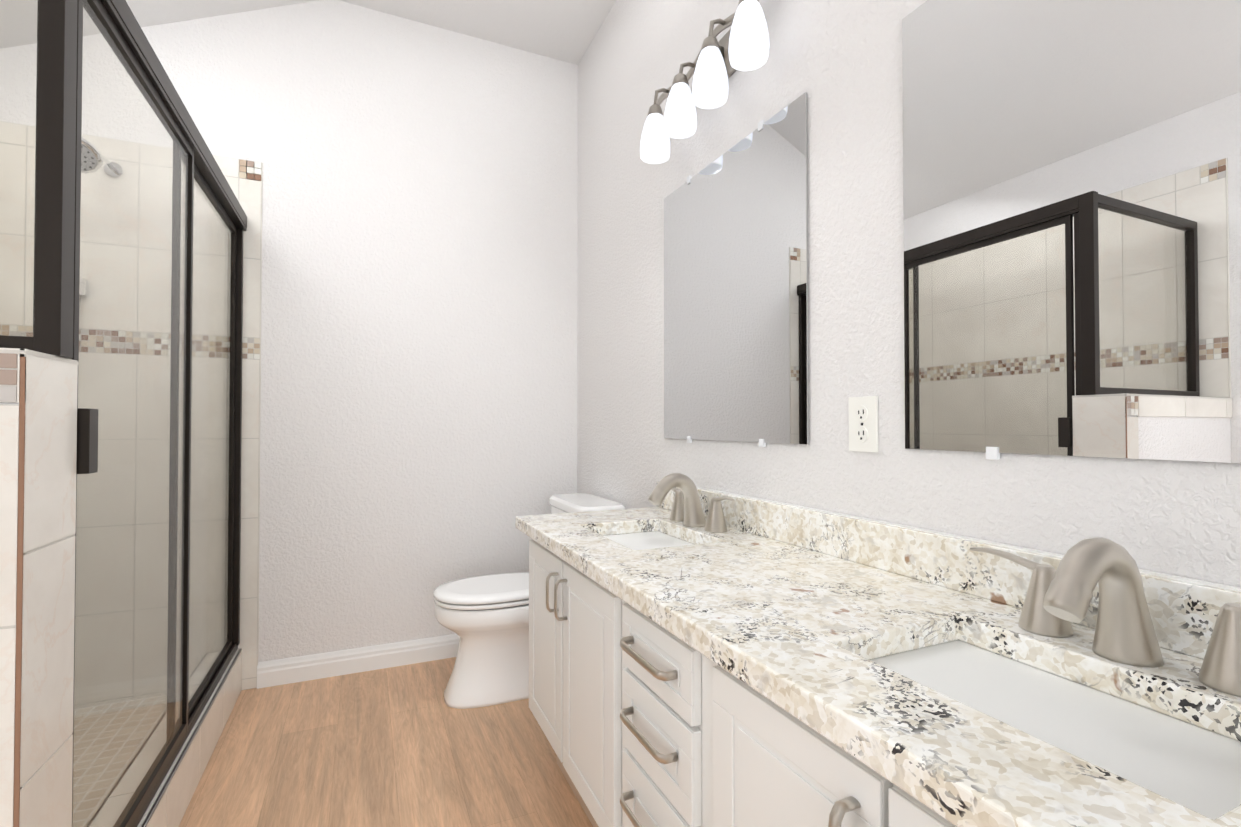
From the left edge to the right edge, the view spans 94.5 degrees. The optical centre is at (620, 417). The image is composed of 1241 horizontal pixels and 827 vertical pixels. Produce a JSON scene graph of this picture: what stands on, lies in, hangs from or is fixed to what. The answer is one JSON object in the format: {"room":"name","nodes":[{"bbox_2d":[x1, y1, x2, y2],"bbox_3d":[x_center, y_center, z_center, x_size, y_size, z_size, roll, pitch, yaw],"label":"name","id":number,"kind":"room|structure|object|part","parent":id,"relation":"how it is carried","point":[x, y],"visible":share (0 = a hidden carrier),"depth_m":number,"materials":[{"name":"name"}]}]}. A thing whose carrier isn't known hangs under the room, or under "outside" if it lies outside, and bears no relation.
{"room":"bathroom","nodes":[
{"label":"bathroom","id":0,"kind":"room"},
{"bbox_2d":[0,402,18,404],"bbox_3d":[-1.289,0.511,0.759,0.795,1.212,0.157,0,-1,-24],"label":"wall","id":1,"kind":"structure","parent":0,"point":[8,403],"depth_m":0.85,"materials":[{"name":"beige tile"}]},
{"bbox_2d":[0,0,38,336],"bbox_3d":[-1.293,-0.482,0.803,0.742,0.708,0.005,0,-1,-24],"label":"glass","id":2,"kind":"object","parent":1,"relation":"on","point":[29,73],"depth_m":0.94,"materials":[{"name":"clear glass"}]},
{"bbox_2d":[13,357,25,826],"bbox_3d":[-0.889,0.514,0.847,0.006,1.208,0.007,0,-1,-24],"label":"shower knee wall edge","id":3,"kind":"object","parent":1,"relation":"attached to","point":[18,671],"visible":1,"depth_m":0.85,"materials":[{"name":"brown tile"}]},
{"bbox_2d":[0,0,255,826],"bbox_3d":[-1.267,0.016,1.618,0.090,2.225,1.712,0,-1,-24],"label":"wall","id":4,"kind":"structure","parent":0,"point":[142,479],"depth_m":1.63,"materials":[{"name":"grey tile"}]},
{"bbox_3d":[-1.123,0.056,1.350,0.005,1.668,0.726,0,-1,-24],"label":"door glass","id":5,"kind":"part","parent":4,"relation":"part of","materials":[{"name":"clear glass"}]},
{"bbox_3d":[-1.113,0.058,1.354,0.038,1.712,0.758,0,-1,-24],"label":"door frame","id":6,"kind":"part","parent":4,"relation":"part of","materials":[{"name":"brown metal"}]},
{"bbox_3d":[-1.437,0.073,2.000,0.016,1.724,0.805,0,-1,-24],"label":"door frame","id":7,"kind":"part","parent":4,"relation":"part of","materials":[{"name":"brown metal"}]},
{"bbox_3d":[-1.437,0.071,2.000,0.005,1.680,0.773,0,-1,-24],"label":"door glass","id":8,"kind":"part","parent":4,"relation":"part of","materials":[{"name":"clear glass"}]},
{"bbox_2d":[0,0,577,661],"bbox_3d":[-1.292,-0.366,2.606,2.288,3.017,0.100,0,-1,-24],"label":"wall","id":9,"kind":"structure","parent":0,"point":[418,426],"depth_m":2.65,"materials":[{"name":"white paint"}]},
{"bbox_2d":[79,279,88,309],"bbox_3d":[-2.086,-0.202,2.153,0.120,0.643,0.057,0,-1,-24],"label":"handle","id":10,"kind":"object","parent":9,"relation":"attached to","point":[83,290],"depth_m":2.17,"materials":[{"name":"silver metal"}]},
{"bbox_2d":[81,137,122,176],"bbox_3d":[-1.893,-0.918,2.049,0.156,0.156,0.420,0,-1,-24],"label":"shower head","id":11,"kind":"object","parent":9,"relation":"attached to","point":[98,161],"depth_m":1.98},
{"bbox_2d":[257,634,459,688],"bbox_3d":[-0.877,1.092,2.707,1.429,0.104,0.016,0,-1,-24],"label":"baseboard","id":12,"kind":"structure","parent":9,"relation":"attached to","point":[312,667],"depth_m":2.56,"materials":[{"name":"white wood"}]},
{"bbox_2d":[0,0,615,64],"bbox_3d":[-0.700,-1.776,1.300,2.488,0.933,3.001,0,-1,-24],"label":"ceiling","id":13,"kind":"structure","parent":0,"point":[565,30],"depth_m":2.64,"materials":[{"name":"white paint"}]},
{"bbox_2d":[179,657,592,826],"bbox_3d":[-0.515,1.158,0.845,2.488,0.080,3.911,0,-1,-24],"label":"floor","id":14,"kind":"structure","parent":0,"point":[402,746],"depth_m":1.88,"materials":[{"name":"wood"}]},
{"bbox_2d":[72,695,166,826],"bbox_3d":[-1.684,1.112,1.507,0.677,0.029,1.533,0,-1,-24],"label":"pan","id":15,"kind":"object","parent":14,"relation":"on","point":[101,733],"depth_m":1.94,"materials":[{"name":"tile"}]},
{"bbox_2d":[433,493,624,708],"bbox_3d":[-0.404,0.754,2.455,0.757,0.773,0.492,0,-1,-24],"label":"toilet","id":16,"kind":"object","parent":14,"relation":"on","point":[485,618],"visible":0.5,"depth_m":2.29,"materials":[{"name":"white ceramic"}]},
{"bbox_3d":[-0.499,0.724,2.413,0.549,0.054,0.378,0,-1,-24],"label":"seat","id":17,"kind":"part","parent":16,"relation":"part of","materials":[{"name":"white plastic"}]},
{"bbox_3d":[-0.463,0.945,2.426,0.618,0.390,0.374,0,-1,-24],"label":"bowl","id":18,"kind":"part","parent":16,"relation":"part of","materials":[{"name":"white ceramic"}]},
{"bbox_3d":[-0.160,0.605,2.566,0.203,0.383,0.470,0,-1,-24],"label":"tank","id":19,"kind":"part","parent":16,"relation":"part of","materials":[{"name":"white ceramic"}]},
{"bbox_3d":[-0.160,0.391,2.568,0.223,0.044,0.492,0,-1,-24],"label":"tank lid","id":20,"kind":"part","parent":16,"relation":"part of","materials":[{"name":"white ceramic"}]},
{"bbox_2d":[515,525,974,826],"bbox_3d":[0.277,0.743,1.184,0.565,0.759,1.755,0,-1,-24],"label":"bathroom vanity","id":21,"kind":"object","parent":14,"relation":"on","point":[703,657],"depth_m":1.00,"materials":[{"name":"white wood"}]},
{"bbox_3d":[-0.220,0.667,1.715,0.020,0.543,0.337,0,-1,-24],"label":"door","id":22,"kind":"part","parent":21,"relation":"part of","materials":[{"name":"white wood"}]},
{"bbox_3d":[-0.077,0.662,1.393,0.020,0.543,0.347,0,-1,-24],"label":"door","id":23,"kind":"part","parent":21,"relation":"part of","materials":[{"name":"white wood"}]},
{"bbox_3d":[0.069,0.807,1.065,0.020,0.245,0.276,0,-1,-24],"label":"drawer","id":24,"kind":"part","parent":21,"relation":"part of","materials":[{"name":"white wood"}]},
{"bbox_3d":[0.069,0.597,1.068,0.020,0.155,0.276,0,-1,-24],"label":"drawer","id":25,"kind":"part","parent":21,"relation":"part of","materials":[{"name":"white wood"}]},
{"bbox_3d":[0.069,0.448,1.070,0.020,0.123,0.276,0,-1,-24],"label":"drawer","id":26,"kind":"part","parent":21,"relation":"part of","materials":[{"name":"white wood"}]},
{"bbox_3d":[0.214,0.653,0.742,0.020,0.543,0.315,0,-1,-24],"label":"door","id":27,"kind":"part","parent":21,"relation":"part of","materials":[{"name":"white wood"}]},
{"bbox_2d":[515,508,1240,826],"bbox_3d":[0.273,0.343,1.208,0.557,0.040,1.832,0,-1,-24],"label":"countertop","id":28,"kind":"structure","parent":21,"relation":"on","point":[796,621],"depth_m":0.75,"materials":[{"name":"beige stone"}]},
{"bbox_2d":[595,529,694,548],"bbox_3d":[0.076,0.431,1.638,0.315,0.147,0.438,0,-1,-24],"label":"sink","id":29,"kind":"object","parent":28,"relation":"in","point":[637,538],"depth_m":1.75,"materials":[{"name":"white ceramic"}]},
{"bbox_2d":[643,473,742,532],"bbox_3d":[0.174,0.250,1.733,0.198,0.161,0.419,0,-1,-24],"label":"faucet","id":30,"kind":"object","parent":28,"relation":"on","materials":[{"name":"silver metal"}]},
{"bbox_2d":[867,633,1240,808],"bbox_3d":[0.502,0.418,0.684,0.315,0.147,0.448,0,-1,-24],"label":"sink","id":31,"kind":"object","parent":28,"relation":"in","point":[1196,757],"depth_m":0.68,"materials":[{"name":"white ceramic"}]},
{"bbox_2d":[967,537,1240,696],"bbox_3d":[0.618,0.236,0.738,0.198,0.161,0.418,0,-1,-24],"label":"faucet","id":32,"kind":"object","parent":28,"relation":"on","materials":[{"name":"silver metal"}]},
{"bbox_3d":[0.347,0.649,0.445,0.020,0.543,0.315,0,-1,-24],"label":"door","id":33,"kind":"part","parent":21,"relation":"part of","materials":[{"name":"white wood"}]},
{"bbox_2d":[577,0,1240,587],"bbox_3d":[0.390,-0.378,1.768,0.100,3.017,3.001,0,-1,-24],"label":"wall","id":34,"kind":"structure","parent":0,"point":[839,62],"depth_m":1.40,"materials":[{"name":"white paint"}]},
{"bbox_2d":[640,0,768,163],"bbox_3d":[0.244,-1.039,1.774,0.167,0.288,0.685,0,-1,-24],"label":"sconce","id":35,"kind":"object","parent":34,"relation":"attached to","point":[742,44],"visible":1,"depth_m":1.66,"materials":[{"name":"white glass"}]},
{"bbox_2d":[664,92,808,446],"bbox_3d":[0.317,-0.373,1.792,0.008,0.916,0.753,0,-1,-24],"label":"mirror","id":36,"kind":"object","parent":34,"relation":"attached to","point":[736,368],"visible":0.94,"depth_m":1.69,"materials":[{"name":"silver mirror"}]},
{"bbox_2d":[849,396,877,451],"bbox_3d":[0.542,0.016,1.285,0.009,0.123,0.079,0,-1,-24],"label":"electrical outlet plate","id":37,"kind":"object","parent":34,"relation":"attached to","point":[863,424],"visible":1,"depth_m":1.28,"materials":[{"name":"white plastic"}]},
{"bbox_2d":[711,489,1234,652],"bbox_3d":[0.518,0.277,1.319,0.021,0.095,1.832,0,-1,-24],"label":"backsplash","id":38,"kind":"structure","parent":34,"relation":"attached to","point":[928,555],"depth_m":1.20,"materials":[{"name":"beige stone"}]},
{"bbox_2d":[902,0,1240,462],"bbox_3d":[0.737,-0.386,0.852,0.008,0.916,0.735,0,-1,-24],"label":"mirror","id":39,"kind":"object","parent":34,"relation":"attached to","point":[1072,217],"visible":1,"depth_m":0.90,"materials":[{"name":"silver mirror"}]},
{"bbox_3d":[-1.324,1.046,1.668,0.111,0.168,1.532,0,-1,-24],"label":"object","id":40,"kind":"object","parent":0,"visible":0},
{"bbox_2d":[86,648,241,826],"bbox_3d":[-1.324,1.042,1.669,0.125,0.175,1.532,0,-1,-24],"label":"shower curb","id":41,"kind":"structure","parent":40,"relation":"attached to","point":[169,803],"depth_m":1.68,"materials":[{"name":"beige tile"}]}
]}

